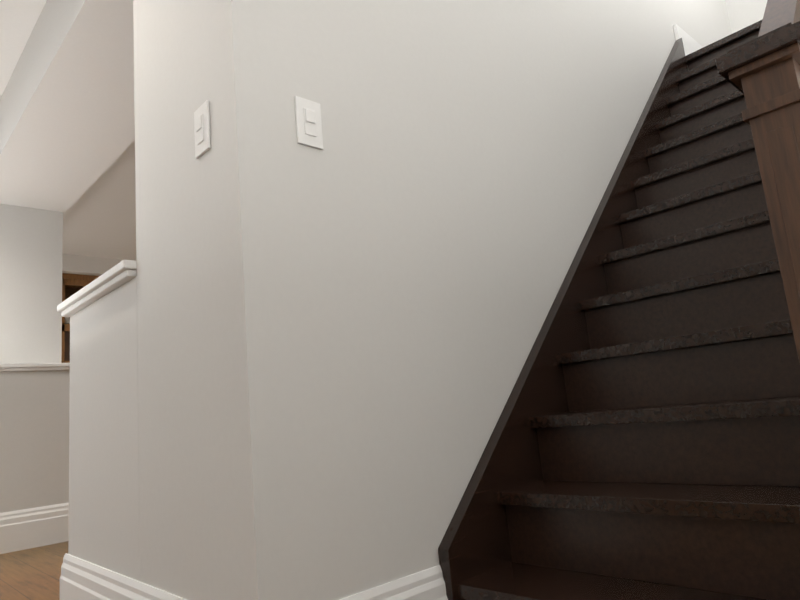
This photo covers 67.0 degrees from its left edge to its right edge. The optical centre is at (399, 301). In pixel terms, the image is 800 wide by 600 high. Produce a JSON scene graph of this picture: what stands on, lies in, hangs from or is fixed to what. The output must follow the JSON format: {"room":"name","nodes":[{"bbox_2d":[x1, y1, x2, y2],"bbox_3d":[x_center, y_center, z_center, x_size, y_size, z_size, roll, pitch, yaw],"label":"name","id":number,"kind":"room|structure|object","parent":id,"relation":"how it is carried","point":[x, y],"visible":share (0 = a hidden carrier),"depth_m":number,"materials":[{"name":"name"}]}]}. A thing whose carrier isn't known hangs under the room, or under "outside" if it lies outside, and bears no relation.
{"room":"home stairway","nodes":[
{"label":"home stairway","id":0,"kind":"room"},
{"bbox_2d":[0,541,68,599],"bbox_3d":[-1.396,1.315,2.897,11.200,0.100,13.700,4,-14,-43],"label":"floor","id":1,"kind":"structure","parent":0,"point":[31,574],"depth_m":2.88,"materials":[{"name":"brown wood"}]},
{"bbox_2d":[0,503,68,553],"bbox_3d":[-2.182,1.346,3.590,0.570,0.225,0.020,4,-14,-43],"label":"baseboard","id":2,"kind":"structure","parent":1,"relation":"on","point":[23,529],"depth_m":3.59,"materials":[{"name":"white wood"}]},
{"bbox_2d":[438,0,799,599],"bbox_3d":[1.544,-0.767,2.532,3.408,3.328,0.973,4,-14,-43],"label":"stair","id":3,"kind":"structure","parent":1,"relation":"on","point":[643,443],"depth_m":1.58,"materials":[{"name":"brown wood"}]},
{"bbox_2d":[0,363,69,512],"bbox_3d":[-2.763,1.076,4.248,0.670,1.090,1.670,4,-14,-43],"label":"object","id":4,"kind":"structure","parent":0,"point":[34,433],"depth_m":3.69,"materials":[{"name":"paint"}]},
{"bbox_2d":[0,204,62,363],"bbox_3d":[-2.812,-0.066,4.394,0.560,1.210,0.320,4,-14,-43],"label":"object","id":5,"kind":"structure","parent":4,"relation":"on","point":[31,244],"depth_m":4.34,"materials":[{"name":"paint"}]},
{"bbox_2d":[0,0,135,260],"bbox_3d":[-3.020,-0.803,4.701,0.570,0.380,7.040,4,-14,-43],"label":"ceiling","id":6,"kind":"structure","parent":0,"point":[67,124],"depth_m":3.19,"materials":[{"name":"paint"}]},
{"bbox_2d":[62,254,122,275],"bbox_3d":[-3.153,-0.338,7.737,3.400,0.195,0.450,4,-14,-43],"label":"ceiling soffit","id":7,"kind":"structure","parent":0,"point":[85,265],"depth_m":7.00,"materials":[{"name":"paint"}]},
{"bbox_2d":[57,260,140,581],"bbox_3d":[-0.869,0.490,1.951,0.270,1.090,0.705,4,-14,-43],"label":"wall","id":8,"kind":"structure","parent":0,"point":[104,498],"depth_m":1.84,"materials":[{"name":"paint"}]},
{"bbox_2d":[60,553,186,599],"bbox_3d":[-0.693,0.846,1.570,0.020,0.225,1.320,4,-14,-43],"label":"baseboard","id":9,"kind":"structure","parent":8,"relation":"attached to","point":[80,579],"depth_m":1.77,"materials":[{"name":"white wood"}]},
{"bbox_2d":[133,0,228,599],"bbox_3d":[-0.537,-0.403,1.665,0.200,2.680,0.490,4,-14,-43],"label":"wall block","id":10,"kind":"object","parent":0,"point":[183,545],"visible":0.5,"depth_m":1.50,"materials":[{"name":"paint"}]},
{"bbox_2d":[194,100,210,158],"bbox_3d":[-0.474,-0.409,1.439,0.012,0.120,0.072,4,-14,-43],"label":"light switch","id":11,"kind":"object","parent":10,"relation":"attached to","point":[202,129],"visible":1,"depth_m":1.43,"materials":[{"name":"white plastic"}]},
{"bbox_2d":[207,0,731,599],"bbox_3d":[0.996,-1.150,2.884,4.020,4.300,0.120,4,-14,-43],"label":"wall","id":12,"kind":"structure","parent":0,"point":[395,254],"depth_m":1.54,"materials":[{"name":"paint"}]},
{"bbox_2d":[294,96,322,149],"bbox_3d":[-0.217,-0.430,1.453,0.072,0.120,0.012,4,-14,-43],"label":"light switch","id":13,"kind":"object","parent":12,"relation":"attached to","point":[308,122],"visible":1,"depth_m":1.45,"materials":[{"name":"white plastic"}]},
{"bbox_2d":[340,565,447,599],"bbox_3d":[-0.065,0.737,1.282,0.480,0.225,0.020,4,-14,-43],"label":"baseboard","id":14,"kind":"structure","parent":12,"relation":"attached to","point":[428,584],"depth_m":1.39,"materials":[{"name":"white wood"}]},
{"bbox_2d":[725,0,766,33],"bbox_3d":[2.811,-1.151,3.799,0.120,4.300,1.020,4,-14,-43],"label":"wall","id":15,"kind":"structure","parent":0,"point":[742,14],"depth_m":4.22,"materials":[{"name":"paint"}]},
{"bbox_3d":[-3.510,1.028,8.101,3.520,2.680,1.070,4,-14,-43],"label":"wall","id":16,"kind":"structure","parent":0,"visible":0},
{"bbox_2d":[61,273,98,362],"bbox_3d":[-3.132,0.294,7.656,2.210,1.067,0.347,4,-14,-43],"label":"shelves","id":17,"kind":"object","parent":16,"relation":"attached to","point":[72,284],"visible":0.02,"depth_m":6.92,"materials":[{"name":"brown wood"}]}
]}

